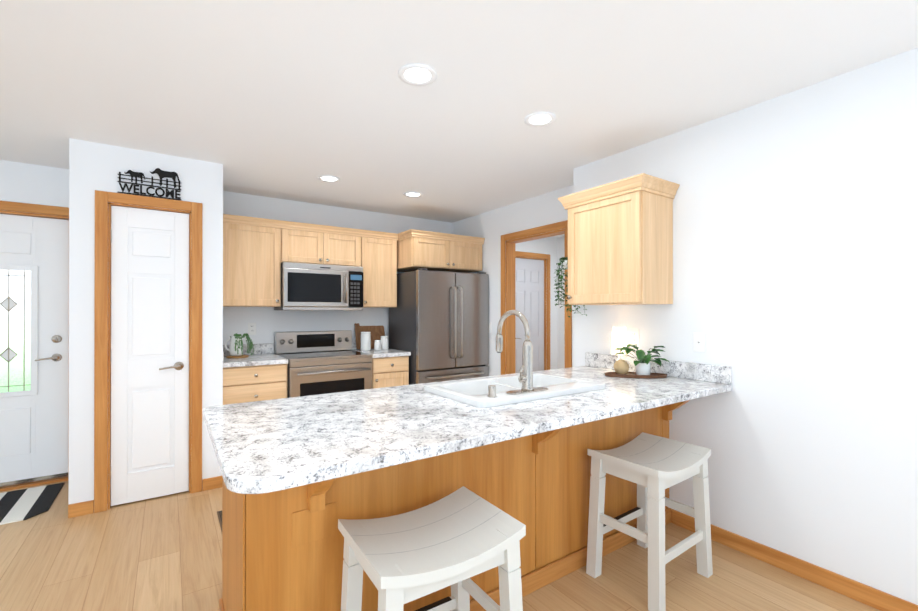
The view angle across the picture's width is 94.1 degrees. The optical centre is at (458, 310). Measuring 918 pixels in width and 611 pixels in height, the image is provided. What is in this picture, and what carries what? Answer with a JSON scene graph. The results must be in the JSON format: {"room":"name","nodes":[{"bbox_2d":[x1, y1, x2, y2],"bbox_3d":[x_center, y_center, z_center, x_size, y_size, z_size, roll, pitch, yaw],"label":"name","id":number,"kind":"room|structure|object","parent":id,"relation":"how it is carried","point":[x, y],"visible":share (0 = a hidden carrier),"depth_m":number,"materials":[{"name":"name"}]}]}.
{"room":"kitchen","nodes":[
{"label":"kitchen","id":0,"kind":"room"},
{"bbox_2d":[64,138,83,504],"bbox_3d":[-2.694,0.110,3.113,0.100,2.440,0.810,0,0,-34],"label":"wall","id":1,"kind":"structure","parent":0,"point":[73,176],"depth_m":2.77,"materials":[{"name":"white paint"}]},
{"bbox_2d":[84,141,207,509],"bbox_3d":[-2.181,0.110,3.032,0.660,2.440,0.100,0,0,-34],"label":"wall","id":2,"kind":"structure","parent":0,"point":[103,163],"depth_m":2.89,"materials":[{"name":"white paint"}]},
{"bbox_2d":[94,190,201,512],"bbox_3d":[-2.175,0.268,3.026,0.609,2.123,0.116,0,0,-34],"label":"door frame","id":3,"kind":"structure","parent":2,"relation":"attached to","point":[102,382],"depth_m":2.86,"materials":[{"name":"brown wood"}]},
{"bbox_2d":[110,206,188,505],"bbox_3d":[-2.163,0.304,2.996,0.458,2.028,0.088,0,0,-34],"label":"pantry door","id":4,"kind":"structure","parent":2,"relation":"in","point":[149,354],"depth_m":3.00,"materials":[{"name":"white paint"}]},
{"bbox_2d":[118,168,180,199],"bbox_3d":[-2.149,-0.898,2.979,0.360,0.209,0.004,0,0,-34],"label":"welcome sign","id":5,"kind":"object","parent":2,"relation":"attached to","point":[164,174],"visible":1,"depth_m":2.99,"materials":[{"name":"black metal"}]},
{"bbox_2d":[0,160,427,347],"bbox_3d":[-2.303,0.113,3.952,9.290,2.440,0.140,0,0,-34],"label":"wall","id":6,"kind":"structure","parent":0,"point":[19,182],"depth_m":4.22,"materials":[{"name":"white paint"}]},
{"bbox_2d":[0,214,68,486],"bbox_3d":[-3.452,0.294,3.124,0.896,2.023,0.098,0,0,-34],"label":"entry door","id":7,"kind":"structure","parent":6,"relation":"in","point":[34,325],"depth_m":3.27,"materials":[{"name":"white paint"}]},
{"bbox_2d":[0,201,68,491],"bbox_3d":[-3.470,0.262,3.150,1.076,2.138,0.156,0,0,-34],"label":"door frame","id":8,"kind":"structure","parent":6,"relation":"attached to","point":[55,212],"depth_m":3.25,"materials":[{"name":"brown wood"}]},
{"bbox_2d":[248,323,255,334],"bbox_3d":[-1.976,0.173,4.084,0.072,0.116,0.008,0,0,-34],"label":"outlet","id":9,"kind":"object","parent":6,"relation":"attached to","point":[251,328],"visible":0.92,"depth_m":4.08,"materials":[{"name":"white plastic"}]},
{"bbox_2d":[223,214,282,306],"bbox_3d":[-1.933,-0.429,3.911,0.509,0.782,0.340,0,0,-34],"label":"upper cabinet","id":10,"kind":"object","parent":6,"relation":"attached to","point":[257,252],"depth_m":3.78,"materials":[{"name":"brown wood"}]},
{"bbox_2d":[223,340,355,355],"bbox_3d":[-1.534,0.369,4.373,1.690,0.099,0.022,0,0,-34],"label":"backsplash","id":11,"kind":"structure","parent":6,"relation":"attached to","point":[257,347],"depth_m":4.09,"materials":[{"name":"white stone"}]},
{"bbox_2d":[283,221,362,266],"bbox_3d":[-1.406,-0.630,4.269,0.765,0.377,0.340,0,0,-34],"label":"upper cabinet","id":12,"kind":"object","parent":6,"relation":"attached to","point":[307,243],"depth_m":4.12,"materials":[{"name":"brown wood"}]},
{"bbox_2d":[274,262,362,309],"bbox_3d":[-1.371,-0.221,4.217,0.758,0.435,0.460,0,0,-34],"label":"over-the-range microwave","id":13,"kind":"object","parent":12,"relation":"attached to","point":[305,286],"visible":1,"depth_m":4.04,"materials":[{"name":"grey metal"}]},
{"bbox_2d":[363,230,398,307],"bbox_3d":[-0.921,-0.427,4.598,0.407,0.782,0.340,0,0,-34],"label":"upper cabinet","id":14,"kind":"object","parent":6,"relation":"attached to","point":[380,249],"depth_m":4.47,"materials":[{"name":"brown wood"}]},
{"bbox_2d":[399,230,484,272],"bbox_3d":[-0.279,-0.634,4.853,0.902,0.367,0.640,0,0,-34],"label":"upper cabinet","id":15,"kind":"object","parent":6,"relation":"attached to","point":[433,251],"depth_m":4.55,"materials":[{"name":"brown wood"}]},
{"bbox_2d":[208,162,227,477],"bbox_3d":[-2.062,0.111,3.542,0.110,2.440,0.810,0,0,-34],"label":"wall","id":16,"kind":"structure","parent":0,"point":[217,198],"depth_m":3.21,"materials":[{"name":"white paint"}]},
{"bbox_2d":[0,481,879,610],"bbox_3d":[-0.012,1.354,0.573,9.290,0.060,8.300,0,0,-34],"label":"floor","id":17,"kind":"structure","parent":0,"point":[162,553],"depth_m":2.16,"materials":[{"name":"laminate"}]},
{"bbox_2d":[0,482,64,524],"bbox_3d":[-3.242,1.325,2.768,0.930,0.008,0.640,0,0,-34],"label":"rug","id":18,"kind":"object","parent":17,"relation":"on","point":[21,505],"visible":1,"depth_m":2.94,"materials":[{"name":"black fabric"}]},
{"bbox_2d":[217,510,221,531],"bbox_3d":[-1.408,1.326,2.647,0.120,0.006,0.500,0,0,-34],"label":"floor vent","id":19,"kind":"object","parent":17,"relation":"in","point":[219,513],"visible":0.15,"depth_m":2.74,"materials":[{"name":"brown metal"}]},
{"bbox_2d":[223,360,287,404],"bbox_3d":[-1.855,0.894,3.791,0.508,0.875,0.621,0,0,-34],"label":"base cabinet","id":20,"kind":"object","parent":17,"relation":"on","point":[260,374],"depth_m":3.53,"materials":[{"name":"brown wood"}]},
{"bbox_2d":[223,352,286,367],"bbox_3d":[-1.852,0.436,3.789,0.509,0.038,0.630,0,0,-34],"label":"countertop","id":21,"kind":"structure","parent":20,"relation":"on","point":[260,357],"depth_m":3.65,"materials":[{"name":"white stone"}]},
{"bbox_2d":[226,355,248,357],"bbox_3d":[-1.974,0.408,3.813,0.180,0.016,0.180,0,0,-34],"label":"woven trivet","id":22,"kind":"object","parent":21,"relation":"on","point":[241,356],"visible":0.67,"depth_m":3.75,"materials":[{"name":"brown wicker"}]},
{"bbox_2d":[225,333,253,355],"bbox_3d":[-1.946,0.300,3.797,0.229,0.201,0.237,0,0,-34],"label":"plant","id":23,"kind":"object","parent":22,"relation":"on","point":[236,346],"visible":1,"depth_m":3.76,"materials":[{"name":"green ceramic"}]},
{"bbox_2d":[219,478,342,610],"bbox_3d":[-0.725,0.888,1.674,0.296,0.877,0.620,0,0,-34],"label":"base cabinet","id":24,"kind":"object","parent":17,"relation":"on","point":[281,552],"depth_m":1.43,"materials":[{"name":"brown wood"}]},
{"bbox_2d":[203,366,731,505],"bbox_3d":[0.217,0.431,2.114,2.496,0.036,1.010,0,0,-34],"label":"countertop","id":25,"kind":"structure","parent":24,"relation":"on","point":[261,448],"depth_m":1.57,"materials":[{"name":"white stone"}]},
{"bbox_2d":[419,370,610,461],"bbox_3d":[0.298,0.508,2.248,0.840,0.241,0.520,0,0,-34],"label":"sink","id":26,"kind":"object","parent":25,"relation":"in","point":[497,390],"depth_m":2.12,"materials":[{"name":"white ceramic"}]},
{"bbox_2d":[610,327,626,371],"bbox_3d":[1.089,0.262,2.907,0.113,0.304,0.113,0,0,-34],"label":"table lamp","id":27,"kind":"object","parent":25,"relation":"on","point":[619,337],"visible":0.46,"depth_m":2.87,"materials":[{"name":"white ceramic"}]},
{"bbox_2d":[604,372,667,377],"bbox_3d":[1.108,0.404,2.683,0.289,0.019,0.282,0,0,-34],"label":"wood tray","id":28,"kind":"object","parent":25,"relation":"on","point":[635,375],"visible":0.83,"depth_m":2.64,"materials":[{"name":"brown wood"}]},
{"bbox_2d":[613,360,628,373],"bbox_3d":[1.024,0.356,2.698,0.096,0.094,0.096,0,0,-34],"label":"twine ball","id":29,"kind":"object","parent":28,"relation":"on","point":[621,366],"visible":1,"depth_m":2.67,"materials":[{"name":"beige fabric"}]},
{"bbox_2d":[615,344,669,374],"bbox_3d":[1.110,0.304,2.655,0.321,0.196,0.315,0,0,-34],"label":"pothos plant","id":30,"kind":"object","parent":28,"relation":"on","point":[642,367],"visible":0.96,"depth_m":2.63,"materials":[{"name":"green plant"}]},
{"bbox_2d":[274,330,372,397],"bbox_3d":[-1.296,0.770,4.105,0.756,1.125,0.712,0,0,-34],"label":"range","id":31,"kind":"object","parent":17,"relation":"on","point":[325,362],"visible":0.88,"depth_m":3.97,"materials":[{"name":"grey metal"}]},
{"bbox_2d":[372,356,408,388],"bbox_3d":[-0.841,0.896,4.479,0.406,0.875,0.621,0,0,-34],"label":"base cabinet","id":32,"kind":"object","parent":17,"relation":"on","point":[387,371],"depth_m":4.22,"materials":[{"name":"brown wood"}]},
{"bbox_2d":[352,348,410,355],"bbox_3d":[-0.836,0.437,4.479,0.415,0.038,0.630,0,0,-34],"label":"countertop","id":33,"kind":"structure","parent":32,"relation":"on","point":[390,352],"depth_m":4.29,"materials":[{"name":"white stone"}]},
{"bbox_2d":[361,332,370,350],"bbox_3d":[-0.983,0.320,4.498,0.104,0.195,0.103,0,0,-34],"label":"canister","id":34,"kind":"object","parent":33,"relation":"on","point":[365,336],"depth_m":4.45,"materials":[{"name":"white ceramic"}]},
{"bbox_2d":[354,323,384,348],"bbox_3d":[-0.975,0.278,4.710,0.340,0.278,0.086,0,0,-34],"label":"cutting board","id":35,"kind":"object","parent":33,"relation":"on","point":[377,332],"visible":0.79,"depth_m":4.70,"materials":[{"name":"brown wood"}]},
{"bbox_2d":[338,486,525,610],"bbox_3d":[-0.094,1.011,1.407,0.518,0.630,0.395,0,0,-34],"label":"stool","id":36,"kind":"object","parent":17,"relation":"on","point":[456,540],"visible":1,"depth_m":1.37,"materials":[{"name":"white paint"}]},
{"bbox_2d":[389,268,488,384],"bbox_3d":[-0.211,0.456,4.751,0.889,1.758,0.766,0,0,-34],"label":"refrigerator","id":37,"kind":"object","parent":17,"relation":"on","point":[439,325],"visible":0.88,"depth_m":4.45,"materials":[{"name":"grey metal"}]},
{"bbox_2d":[343,446,542,610],"bbox_3d":[-0.202,0.889,2.028,0.967,0.877,0.620,0,0,-34],"label":"base cabinet","id":38,"kind":"object","parent":17,"relation":"on","point":[513,484],"depth_m":1.82,"materials":[{"name":"brown wood"}]},
{"bbox_2d":[543,406,674,586],"bbox_3d":[0.677,0.890,2.625,1.159,0.877,0.620,0,0,-34],"label":"base cabinet","id":39,"kind":"object","parent":17,"relation":"on","point":[566,465],"depth_m":2.22,"materials":[{"name":"brown wood"}]},
{"bbox_2d":[586,432,712,610],"bbox_3d":[0.961,1.013,2.159,0.521,0.630,0.399,0,0,-34],"label":"stool","id":40,"kind":"object","parent":17,"relation":"on","point":[653,467],"visible":1,"depth_m":2.13,"materials":[{"name":"white paint"}]},
{"bbox_2d":[0,0,917,236],"bbox_3d":[-0.012,-1.146,0.579,9.290,0.060,8.300,0,0,-34],"label":"ceiling","id":41,"kind":"structure","parent":0,"point":[292,100],"depth_m":2.06,"materials":[{"name":"white paint"}]},
{"bbox_2d":[317,175,339,181],"bbox_3d":[-1.090,-1.104,3.582,0.184,0.008,0.184,0,0,-34],"label":"recessed light","id":42,"kind":"object","parent":41,"relation":"in","point":[327,178],"visible":0.98,"depth_m":3.58,"materials":[{"name":"white paint"}]},
{"bbox_2d":[403,191,422,196],"bbox_3d":[-0.436,-1.102,4.062,0.184,0.008,0.184,0,0,-34],"label":"recessed light","id":43,"kind":"object","parent":41,"relation":"in","point":[413,194],"visible":1,"depth_m":4.06,"materials":[{"name":"white paint"}]},
{"bbox_2d":[398,63,436,85],"bbox_3d":[-0.195,-1.108,2.014,0.184,0.008,0.184,0,0,-34],"label":"recessed light","id":44,"kind":"object","parent":41,"relation":"in","point":[415,74],"visible":1,"depth_m":2.01,"materials":[{"name":"white paint"}]},
{"bbox_2d":[524,112,555,126],"bbox_3d":[0.470,-1.106,2.478,0.184,0.008,0.184,0,0,-34],"label":"recessed light","id":45,"kind":"object","parent":41,"relation":"in","point":[538,119],"visible":1,"depth_m":2.47,"materials":[{"name":"white paint"}]},
{"bbox_2d":[515,258,543,372],"bbox_3d":[0.988,0.290,6.127,0.666,2.071,0.088,0,0,-34],"label":"hall door","id":46,"kind":"structure","parent":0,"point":[529,289],"depth_m":6.18,"materials":[{"name":"grey paint"}]},
{"bbox_2d":[428,48,917,604],"bbox_3d":[2.121,0.108,1.939,0.450,2.440,8.160,0,0,-34],"label":"wall","id":47,"kind":"structure","parent":0,"point":[796,256],"depth_m":2.16,"materials":[{"name":"white paint"}]},
{"bbox_2d":[489,323,491,333],"bbox_3d":[0.339,0.195,4.742,0.009,0.116,0.072,0,0,-34],"label":"light switch","id":48,"kind":"object","parent":47,"relation":"attached to","point":[490,327],"visible":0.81,"depth_m":4.73,"materials":[{"name":"white plastic"}]},
{"bbox_2d":[501,220,571,374],"bbox_3d":[0.777,0.264,4.212,0.152,2.138,0.966,0,0,-34],"label":"door frame","id":49,"kind":"structure","parent":47,"relation":"attached to","point":[508,241],"depth_m":4.52,"materials":[{"name":"brown wood"}]},
{"bbox_2d":[558,173,679,304],"bbox_3d":[1.025,-0.411,2.804,0.387,0.741,0.644,0,0,-34],"label":"upper cabinet","id":50,"kind":"object","parent":47,"relation":"attached to","point":[620,242],"visible":1,"depth_m":2.63,"materials":[{"name":"brown wood"}]},
{"bbox_2d":[554,257,586,317],"bbox_3d":[0.836,-0.309,3.174,0.291,0.729,0.240,0,0,-34],"label":"hanging plant","id":51,"kind":"object","parent":50,"relation":"hanging from","point":[564,263],"visible":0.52,"depth_m":3.15,"materials":[{"name":"green plant"}]},
{"bbox_2d":[629,328,638,345],"bbox_3d":[1.189,0.180,2.902,0.008,0.116,0.072,0,0,-34],"label":"outlet","id":52,"kind":"object","parent":47,"relation":"attached to","point":[634,336],"visible":0.83,"depth_m":2.90,"materials":[{"name":"white plastic"}]},
{"bbox_2d":[585,354,730,385],"bbox_3d":[1.240,0.364,2.812,0.020,0.100,1.006,0,0,-34],"label":"backsplash","id":53,"kind":"structure","parent":47,"relation":"attached to","point":[705,372],"depth_m":2.64,"materials":[{"name":"white stone"}]},
{"bbox_2d":[693,332,705,352],"bbox_3d":[1.429,0.189,2.546,0.012,0.116,0.072,0,0,-34],"label":"outlet plate","id":54,"kind":"object","parent":47,"relation":"attached to","point":[699,342],"visible":1,"depth_m":2.54,"materials":[{"name":"white plastic"}]},
{"bbox_2d":[671,509,917,610],"bbox_3d":[2.721,1.282,0.639,0.014,0.085,4.938,0,0,-34],"label":"baseboard","id":55,"kind":"structure","parent":47,"relation":"attached to","point":[880,600],"depth_m":2.11,"materials":[{"name":"brown wood"}]}
]}

